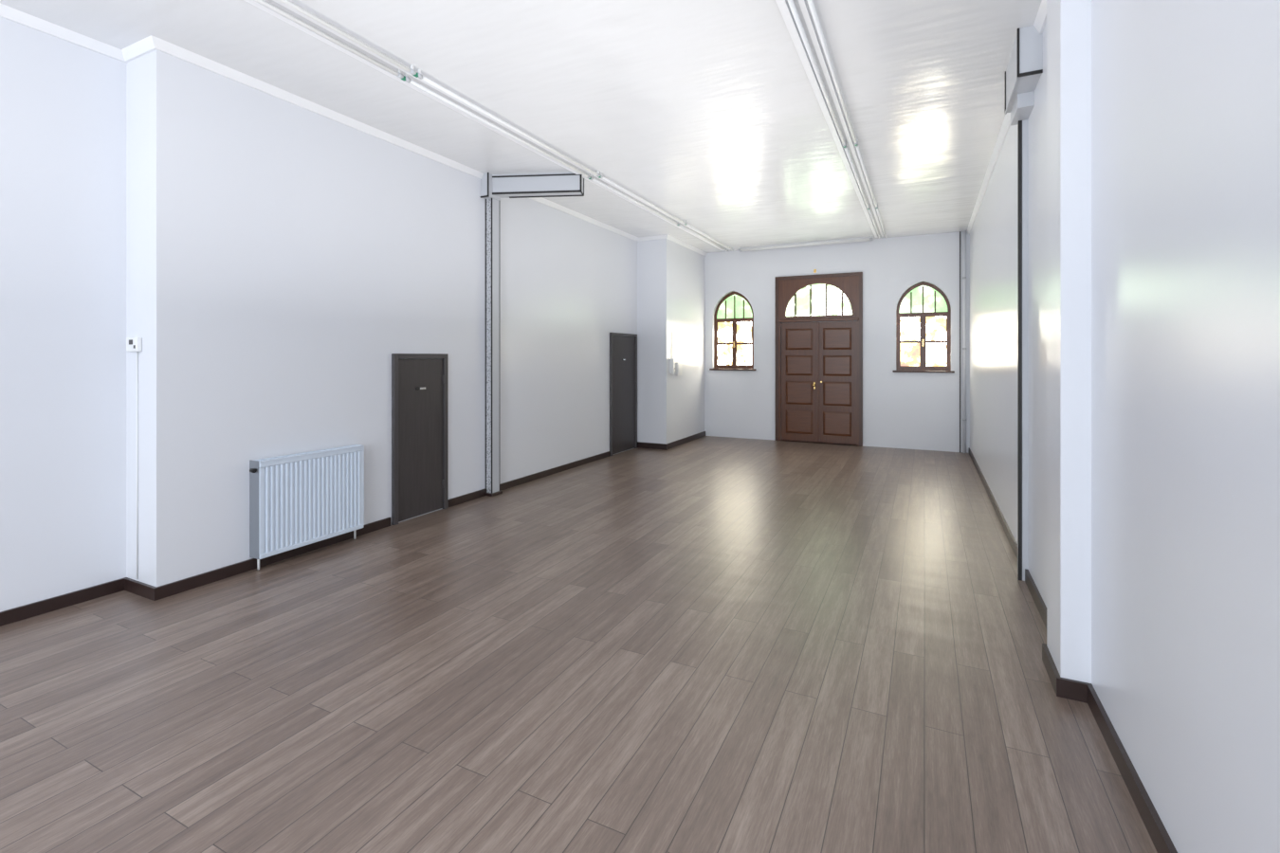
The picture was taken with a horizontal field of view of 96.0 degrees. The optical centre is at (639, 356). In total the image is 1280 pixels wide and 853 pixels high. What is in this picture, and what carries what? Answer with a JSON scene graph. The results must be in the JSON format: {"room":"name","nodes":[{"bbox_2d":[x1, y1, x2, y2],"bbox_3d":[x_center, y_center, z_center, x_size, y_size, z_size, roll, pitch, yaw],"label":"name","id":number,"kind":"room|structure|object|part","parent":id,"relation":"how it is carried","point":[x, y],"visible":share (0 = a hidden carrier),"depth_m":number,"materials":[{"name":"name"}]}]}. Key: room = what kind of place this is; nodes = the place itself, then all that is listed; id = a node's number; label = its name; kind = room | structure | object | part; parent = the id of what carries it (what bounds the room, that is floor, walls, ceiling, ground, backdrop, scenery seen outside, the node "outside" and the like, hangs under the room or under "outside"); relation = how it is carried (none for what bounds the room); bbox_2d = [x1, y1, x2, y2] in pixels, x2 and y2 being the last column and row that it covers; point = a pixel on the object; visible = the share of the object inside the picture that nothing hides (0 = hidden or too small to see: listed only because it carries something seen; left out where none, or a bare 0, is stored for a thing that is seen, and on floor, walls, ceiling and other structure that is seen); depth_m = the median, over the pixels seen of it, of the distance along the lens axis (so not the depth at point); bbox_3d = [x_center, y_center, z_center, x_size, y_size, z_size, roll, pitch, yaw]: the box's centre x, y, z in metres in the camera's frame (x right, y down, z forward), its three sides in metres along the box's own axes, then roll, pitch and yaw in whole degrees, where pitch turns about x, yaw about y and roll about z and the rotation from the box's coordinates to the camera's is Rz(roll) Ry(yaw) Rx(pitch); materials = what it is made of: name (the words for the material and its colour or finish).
{"room":"community hall","nodes":[
{"label":"community hall","id":0,"kind":"room"},
{"bbox_2d":[0,17,704,612],"bbox_3d":[-2.428,-0.225,4.933,1.280,3.450,13.900,0,0,26],"label":"wall","id":1,"kind":"structure","parent":0,"point":[269,258],"depth_m":3.94,"materials":[{"name":"paint"}]},
{"bbox_2d":[126,337,142,579],"bbox_3d":[-3.206,0.645,3.650,0.140,1.530,0.031,0,0,26],"label":"thermostat","id":2,"kind":"object","parent":1,"relation":"attached to","point":[133,344],"visible":1,"depth_m":3.65,"materials":[{"name":"white plastic"}]},
{"bbox_2d":[0,517,390,626],"bbox_3d":[-3.969,1.462,1.958,0.388,0.075,7.200,0,0,26],"label":"baseboard","id":3,"kind":"structure","parent":1,"relation":"attached to","point":[140,589],"depth_m":3.65,"materials":[{"name":"black wood"}]},
{"bbox_2d":[249,444,364,569],"bbox_3d":[-2.514,1.115,4.375,0.120,0.771,0.873,0,0,26],"label":"radiator","id":4,"kind":"object","parent":1,"relation":"attached to","point":[299,500],"visible":1,"depth_m":4.29,"materials":[{"name":"white metal"}]},
{"bbox_3d":[-2.675,0.790,3.985,0.035,0.030,0.030,0,0,26],"label":"valve knob","id":5,"kind":"part","parent":4,"relation":"part of","materials":[{"name":"black plastic"}]},
{"bbox_2d":[254,444,364,463],"bbox_3d":[-2.491,0.736,4.388,0.089,0.013,0.825,0,0,26],"label":"grille","id":6,"kind":"object","parent":4,"relation":"attached to","point":[354,448],"depth_m":4.34,"materials":[{"name":"metal"}]},
{"bbox_2d":[0,3,706,255],"bbox_3d":[-2.325,-1.923,4.889,0.577,0.055,13.931,0,0,29],"label":"trim","id":7,"kind":"structure","parent":1,"relation":"attached to","point":[150,44],"depth_m":3.97,"materials":[{"name":"white"}]},
{"bbox_2d":[391,353,398,525],"bbox_3d":[-2.184,0.738,5.139,0.035,1.525,0.045,0,0,26],"label":"door frame","id":8,"kind":"structure","parent":1,"relation":"attached to","point":[394,356],"depth_m":5.12,"materials":[{"name":"grey metal"}]},
{"bbox_2d":[398,359,442,522],"bbox_3d":[-2.060,0.756,5.412,0.016,1.464,0.547,0,0,26],"label":"leaf","id":9,"kind":"object","parent":1,"relation":"attached to","point":[420,411],"visible":1,"depth_m":5.39,"materials":[{"name":"grey wood"}]},
{"bbox_2d":[398,353,444,358],"bbox_3d":[-2.051,-0.003,5.408,0.035,0.045,0.555,0,0,26],"label":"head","id":10,"kind":"object","parent":1,"relation":"attached to","point":[400,356],"visible":1,"depth_m":5.39},
{"bbox_2d":[442,353,448,509],"bbox_3d":[-1.919,0.738,5.677,0.035,1.525,0.045,0,0,26],"label":"door frame","id":11,"kind":"structure","parent":1,"relation":"attached to","point":[446,359],"depth_m":5.67,"materials":[{"name":"grey"}]},
{"bbox_2d":[448,488,486,507],"bbox_3d":[-1.782,1.462,5.973,0.018,0.075,0.565,0,0,26],"label":"baseboard","id":12,"kind":"structure","parent":1,"relation":"attached to","point":[478,494],"depth_m":5.95,"materials":[{"name":"black wood"}]},
{"bbox_2d":[480,171,584,496],"bbox_3d":[-1.153,-0.225,6.173,1.087,3.450,0.245,0,0,7],"label":"steel beam","id":13,"kind":"structure","parent":1,"relation":"attached to","point":[494,188],"depth_m":6.19,"materials":[{"name":"white metal"}]},
{"bbox_3d":[-1.148,-1.845,6.213,1.070,0.210,0.159,0,0,5],"label":"arm","id":14,"kind":"part","parent":13,"relation":"part of","materials":[{"name":"grey paint"}]},
{"bbox_2d":[499,451,609,491],"bbox_3d":[-1.031,1.462,7.495,0.018,0.075,2.590,0,0,26],"label":"baseboard","id":15,"kind":"structure","parent":1,"relation":"attached to","point":[518,482],"depth_m":7.27,"materials":[{"name":"black wood"}]},
{"bbox_2d":[609,332,613,456],"bbox_3d":[-0.432,0.570,8.691,0.035,1.860,0.045,0,0,26],"label":"door frame","id":16,"kind":"structure","parent":1,"relation":"attached to","point":[611,334],"depth_m":8.67,"materials":[{"name":"grey metal"}]},
{"bbox_2d":[613,335,634,454],"bbox_3d":[-0.260,0.589,9.060,0.016,1.799,0.762,0,0,26],"label":"leaf","id":17,"kind":"object","parent":1,"relation":"attached to","point":[623,346],"visible":1,"depth_m":9.04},
{"bbox_2d":[613,332,636,337],"bbox_3d":[-0.252,-0.338,9.056,0.035,0.045,0.770,0,0,26],"label":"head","id":18,"kind":"object","parent":1,"relation":"attached to","point":[614,334],"visible":1,"depth_m":9.03},
{"bbox_2d":[634,334,637,448],"bbox_3d":[-0.071,0.570,9.421,0.035,1.860,0.045,0,0,26],"label":"door frame","id":19,"kind":"structure","parent":1,"relation":"attached to","point":[635,338],"depth_m":9.40,"materials":[{"name":"grey metal"}]},
{"bbox_2d":[637,431,705,450],"bbox_3d":[0.585,1.455,10.171,0.548,0.090,1.840,0,0,26],"label":"baseboard","id":20,"kind":"structure","parent":1,"relation":"attached to","point":[669,446],"depth_m":9.46,"materials":[{"name":"black wood"}]},
{"bbox_2d":[669,331,675,374],"bbox_3d":[0.547,-0.050,9.443,0.065,0.700,0.180,0,0,26],"label":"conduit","id":21,"kind":"object","parent":1,"relation":"attached to","point":[672,360],"visible":1,"depth_m":9.37,"materials":[{"name":"white plastic"}]},
{"bbox_2d":[675,362,682,375],"bbox_3d":[0.653,0.210,9.669,0.056,0.220,0.200,0,0,26],"label":"box","id":22,"kind":"object","parent":1,"relation":"attached to","point":[678,365],"visible":1,"depth_m":9.60,"materials":[{"name":"white plastic"}]},
{"bbox_2d":[0,0,1041,253],"bbox_3d":[-0.300,-2.000,3.912,6.000,0.100,14.350,0,0,26],"label":"ceiling","id":23,"kind":"structure","parent":0,"point":[709,113],"depth_m":4.17,"materials":[{"name":"paint"}]},
{"bbox_2d":[243,0,733,251],"bbox_3d":[-1.089,-1.920,4.981,0.232,0.060,12.130,0,0,26],"label":"tube light","id":24,"kind":"object","parent":23,"relation":"attached to","point":[266,7],"depth_m":4.18,"materials":[{"name":"white plastic"}]},
{"bbox_2d":[738,236,873,252],"bbox_3d":[2.800,-1.921,9.914,2.250,0.058,0.192,0,0,26],"label":"tube light","id":25,"kind":"object","parent":23,"relation":"attached to","point":[864,239],"depth_m":9.83,"materials":[{"name":"white plastic"}]},
{"bbox_2d":[775,0,887,238],"bbox_3d":[1.247,-1.920,3.951,0.192,0.060,11.910,0,0,26],"label":"tube light","id":26,"kind":"object","parent":23,"relation":"attached to","point":[783,6],"depth_m":4.17,"materials":[{"name":"white plastic"}]},
{"bbox_2d":[0,436,1157,852],"bbox_3d":[-0.300,1.550,3.912,6.000,0.100,14.350,0,0,26],"label":"floor","id":27,"kind":"structure","parent":0,"point":[705,644],"depth_m":2.62,"materials":[{"name":"laminate"}]},
{"bbox_2d":[704,231,969,453],"bbox_3d":[2.819,-0.225,10.234,6.000,3.450,0.250,0,0,26],"label":"wall","id":28,"kind":"structure","parent":0,"point":[908,411],"depth_m":9.56,"materials":[{"name":"paint"}]},
{"bbox_2d":[716,321,732,365],"bbox_3d":[1.601,-0.237,10.829,0.320,0.845,0.040,0,0,26],"label":"window","id":29,"kind":"structure","parent":28,"relation":"in","point":[724,329],"depth_m":10.83,"materials":[{"name":"grey"}]},
{"bbox_3d":[1.603,-0.036,10.832,0.294,0.402,0.006,0,0,26],"label":"low pane","id":30,"kind":"part","parent":29,"relation":"part of","materials":[{"name":"glass"}]},
{"bbox_3d":[1.601,-0.237,10.829,0.320,0.845,0.040,0,0,26],"label":"sash","id":31,"kind":"part","parent":29,"relation":"part of","materials":[{"name":"glass"}]},
{"bbox_2d":[709,368,756,370],"bbox_3d":[1.703,0.245,10.617,0.880,0.030,0.050,0,0,26],"label":"sill","id":32,"kind":"structure","parent":28,"relation":"attached to","point":[709,369],"depth_m":10.59,"materials":[{"name":"brown wood"}]},
{"bbox_2d":[713,291,753,368],"bbox_3d":[1.767,-0.490,10.747,0.780,1.440,0.060,0,0,26],"label":"frame","id":33,"kind":"object","parent":28,"relation":"attached to","point":[723,299],"visible":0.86,"depth_m":10.73,"materials":[{"name":"brown wood"}]},
{"bbox_2d":[716,294,752,318],"bbox_3d":[1.769,-0.928,10.750,0.700,0.456,0.006,0,0,26],"label":"glass","id":34,"kind":"object","parent":28,"relation":"attached to","point":[739,300],"visible":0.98,"depth_m":10.73,"materials":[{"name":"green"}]},
{"bbox_2d":[733,295,735,318],"bbox_3d":[1.768,-0.918,10.748,0.022,0.436,0.038,0,0,26],"label":"mullion","id":35,"kind":"object","parent":28,"relation":"attached to","point":[734,296],"visible":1,"depth_m":10.73,"materials":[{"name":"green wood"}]},
{"bbox_2d":[735,320,752,366],"bbox_3d":[1.933,-0.237,10.665,0.320,0.845,0.040,0,0,26],"label":"window","id":36,"kind":"structure","parent":28,"relation":"in","point":[743,328],"depth_m":10.66,"materials":[{"name":"grey"}]},
{"bbox_3d":[1.935,-0.036,10.668,0.294,0.402,0.006,0,0,26],"label":"low pane","id":37,"kind":"part","parent":36,"relation":"part of","materials":[{"name":"glass"}]},
{"bbox_3d":[1.933,-0.237,10.665,0.320,0.845,0.040,0,0,26],"label":"sash","id":38,"kind":"part","parent":36,"relation":"part of","materials":[{"name":"clear glass"}]},
{"bbox_2d":[781,322,816,441],"bbox_3d":[2.801,0.445,10.134,0.632,2.082,0.045,0,0,26],"label":"leaf","id":39,"kind":"object","parent":28,"relation":"attached to","point":[789,325],"visible":1,"depth_m":10.13,"materials":[{"name":"brown wood"}]},
{"bbox_2d":[816,322,819,442],"bbox_3d":[3.074,0.448,9.965,0.044,2.076,0.017,0,0,26],"label":"strip","id":40,"kind":"object","parent":28,"relation":"attached to","point":[817,323],"visible":1,"depth_m":9.96,"materials":[{"name":"brown wood"}]},
{"bbox_2d":[786,327,851,437],"bbox_3d":[3.075,0.435,9.967,1.119,1.860,0.098,0,0,26],"label":"panel","id":41,"kind":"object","parent":28,"relation":"in","point":[797,393],"depth_m":9.93,"materials":[{"name":"brown wood"}]},
{"bbox_3d":[2.796,-0.300,10.123,0.464,0.372,0.010,0,0,26],"label":"raised panel","id":42,"kind":"part","parent":41,"relation":"part of","materials":[{"name":"brown wood"}]},
{"bbox_3d":[2.796,0.160,10.123,0.464,0.352,0.010,0,0,26],"label":"raised panel","id":43,"kind":"part","parent":41,"relation":"part of","materials":[{"name":"brown wood"}]},
{"bbox_3d":[2.796,0.640,10.123,0.464,0.412,0.010,0,0,26],"label":"raised panel","id":44,"kind":"part","parent":41,"relation":"part of","materials":[{"name":"brown wood"}]},
{"bbox_3d":[2.796,1.150,10.123,0.464,0.412,0.010,0,0,26],"label":"raised panel","id":45,"kind":"part","parent":41,"relation":"part of","materials":[{"name":"brown wood"}]},
{"bbox_3d":[3.368,-0.300,9.841,0.464,0.372,0.010,0,0,26],"label":"raised panel","id":46,"kind":"part","parent":41,"relation":"part of","materials":[{"name":"brown wood"}]},
{"bbox_3d":[3.368,0.160,9.841,0.464,0.352,0.010,0,0,26],"label":"raised panel","id":47,"kind":"part","parent":41,"relation":"part of","materials":[{"name":"brown wood"}]},
{"bbox_3d":[3.368,0.640,9.841,0.464,0.412,0.010,0,0,26],"label":"raised panel","id":48,"kind":"part","parent":41,"relation":"part of","materials":[{"name":"brown wood"}]},
{"bbox_3d":[3.368,1.150,9.841,0.464,0.412,0.010,0,0,26],"label":"raised panel","id":49,"kind":"part","parent":41,"relation":"part of","materials":[{"name":"brown wood"}]},
{"bbox_2d":[783,280,854,318],"bbox_3d":[3.067,-0.985,9.928,1.175,0.630,0.020,0,0,26],"label":"fan bead","id":50,"kind":"object","parent":28,"relation":"attached to","point":[816,282],"visible":1,"depth_m":9.91},
{"bbox_2d":[778,317,859,322],"bbox_3d":[3.056,-0.625,9.930,1.335,0.050,0.025,0,0,26],"label":"rail","id":51,"kind":"object","parent":28,"relation":"attached to","point":[841,319],"visible":1,"depth_m":9.91,"materials":[{"name":"brown wood"}]},
{"bbox_2d":[775,272,862,446],"bbox_3d":[3.100,0.060,10.018,1.393,2.878,0.170,0,0,26],"label":"frame","id":52,"kind":"object","parent":28,"relation":"attached to","point":[850,284],"visible":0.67,"depth_m":9.99,"materials":[{"name":"brown wood"}]},
{"bbox_2d":[794,293,796,316],"bbox_3d":[2.738,-0.897,10.151,0.028,0.393,0.030,0,0,26],"label":"fan mullion","id":53,"kind":"object","parent":52,"relation":"attached to","point":[795,294],"depth_m":10.14,"materials":[{"name":"brown wood"}]},
{"bbox_2d":[809,285,811,315],"bbox_3d":[2.973,-0.970,10.035,0.028,0.538,0.030,0,0,26],"label":"fan mullion","id":54,"kind":"object","parent":52,"relation":"attached to","point":[810,285],"depth_m":10.02,"materials":[{"name":"brown wood"}]},
{"bbox_2d":[786,283,852,316],"bbox_3d":[3.099,-0.980,9.993,1.113,0.559,0.006,0,0,26],"label":"fan glass","id":55,"kind":"object","parent":52,"relation":"in","point":[818,291],"depth_m":9.98,"materials":[{"name":"glass"}]},
{"bbox_2d":[825,284,827,315],"bbox_3d":[3.208,-0.970,9.919,0.028,0.538,0.030,0,0,26],"label":"fan mullion","id":56,"kind":"object","parent":52,"relation":"attached to","point":[826,284],"depth_m":9.91,"materials":[{"name":"brown wood"}]},
{"bbox_2d":[841,292,843,314],"bbox_3d":[3.443,-0.897,9.803,0.028,0.393,0.030,0,0,26],"label":"fan mullion","id":57,"kind":"object","parent":52,"relation":"attached to","point":[842,292],"depth_m":9.79,"materials":[{"name":"brown wood"}]},
{"bbox_2d":[819,321,857,444],"bbox_3d":[3.373,0.445,9.852,0.632,2.082,0.045,0,0,26],"label":"leaf","id":58,"kind":"object","parent":28,"relation":"attached to","point":[852,440],"visible":1,"depth_m":9.80,"materials":[{"name":"brown wood"}]},
{"bbox_2d":[899,315,921,367],"bbox_3d":[4.424,-0.237,9.436,0.325,0.845,0.040,0,0,26],"label":"window","id":59,"kind":"structure","parent":28,"relation":"in","point":[909,326],"depth_m":9.43,"materials":[{"name":"grey"}]},
{"bbox_3d":[4.426,-0.036,9.439,0.299,0.402,0.006,0,0,26],"label":"low pane","id":60,"kind":"part","parent":59,"relation":"part of","materials":[{"name":"clear glass"}]},
{"bbox_3d":[4.424,-0.237,9.436,0.325,0.845,0.040,0,0,26],"label":"sash","id":61,"kind":"part","parent":59,"relation":"part of","materials":[{"name":"clear glass"}]},
{"bbox_2d":[910,292,912,312],"bbox_3d":[4.436,-0.875,9.432,0.022,0.350,0.038,0,0,26],"label":"mullion","id":62,"kind":"object","parent":28,"relation":"attached to","point":[910,292],"visible":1,"depth_m":9.41,"materials":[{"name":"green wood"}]},
{"bbox_2d":[896,281,950,370],"bbox_3d":[4.592,-0.490,9.354,0.790,1.440,0.060,0,0,26],"label":"frame","id":63,"kind":"object","parent":28,"relation":"attached to","point":[948,313],"visible":0.99,"depth_m":9.33,"materials":[{"name":"brown wood"}]},
{"bbox_2d":[899,285,947,312],"bbox_3d":[4.594,-0.928,9.356,0.710,0.456,0.006,0,0,26],"label":"glass","id":64,"kind":"object","parent":28,"relation":"attached to","point":[928,292],"visible":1,"depth_m":9.35,"materials":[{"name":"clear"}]},
{"bbox_2d":[892,370,954,373],"bbox_3d":[4.528,0.245,9.223,0.890,0.030,0.050,0,0,26],"label":"sill","id":65,"kind":"structure","parent":28,"relation":"attached to","point":[951,372],"depth_m":9.20,"materials":[{"name":"brown wood"}]},
{"bbox_2d":[933,291,935,311],"bbox_3d":[4.750,-0.875,9.277,0.022,0.350,0.038,0,0,26],"label":"mullion","id":66,"kind":"object","parent":28,"relation":"attached to","point":[934,291],"visible":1,"depth_m":9.26,"materials":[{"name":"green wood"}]},
{"bbox_2d":[924,314,947,367],"bbox_3d":[4.761,-0.237,9.271,0.325,0.845,0.040,0,0,26],"label":"window","id":67,"kind":"structure","parent":28,"relation":"in","point":[936,326],"depth_m":9.27,"materials":[{"name":"grey"}]},
{"bbox_3d":[4.761,-0.237,9.271,0.325,0.845,0.040,0,0,26],"label":"sash","id":68,"kind":"part","parent":67,"relation":"part of","materials":[{"name":"glass"}]},
{"bbox_3d":[4.762,-0.036,9.273,0.299,0.402,0.006,0,0,26],"label":"low pane","id":69,"kind":"part","parent":67,"relation":"part of","materials":[{"name":"clear glass"}]},
{"bbox_2d":[959,230,966,453],"bbox_3d":[5.024,-0.225,8.969,0.090,3.450,0.067,0,0,26],"label":"pipe","id":70,"kind":"object","parent":28,"relation":"attached to","point":[963,231],"visible":1,"depth_m":8.94,"materials":[{"name":"metal"}]},
{"bbox_2d":[969,0,1279,852],"bbox_3d":[2.173,-0.225,2.664,0.460,3.450,13.900,0,0,26],"label":"wall","id":71,"kind":"structure","parent":0,"point":[1154,125],"depth_m":1.83,"materials":[{"name":"paint"}]},
{"bbox_2d":[968,447,1017,559],"bbox_3d":[3.867,1.460,6.433,0.016,0.080,5.640,0,0,26],"label":"baseboard","id":72,"kind":"structure","parent":71,"relation":"attached to","point":[1009,535],"depth_m":5.44,"materials":[{"name":"black wood"}]},
{"bbox_2d":[966,0,1046,234],"bbox_3d":[1.996,-1.923,2.751,0.155,0.055,13.900,0,0,26],"label":"trim","id":73,"kind":"structure","parent":71,"relation":"attached to","point":[1040,21],"depth_m":5.22,"materials":[{"name":"white paint"}]},
{"bbox_2d":[1004,25,1042,581],"bbox_3d":[2.446,-0.225,3.688,0.136,3.450,0.660,0,0,26],"label":"steel beam","id":74,"kind":"structure","parent":71,"relation":"attached to","point":[1023,72],"depth_m":3.85,"materials":[{"name":"grey metal"}]},
{"bbox_2d":[1024,568,1177,852],"bbox_3d":[0.747,1.460,0.189,0.128,0.080,8.200,0,0,26],"label":"baseboard","id":75,"kind":"structure","parent":71,"relation":"attached to","point":[1066,688],"depth_m":2.20,"materials":[{"name":"black wood"}]}
]}

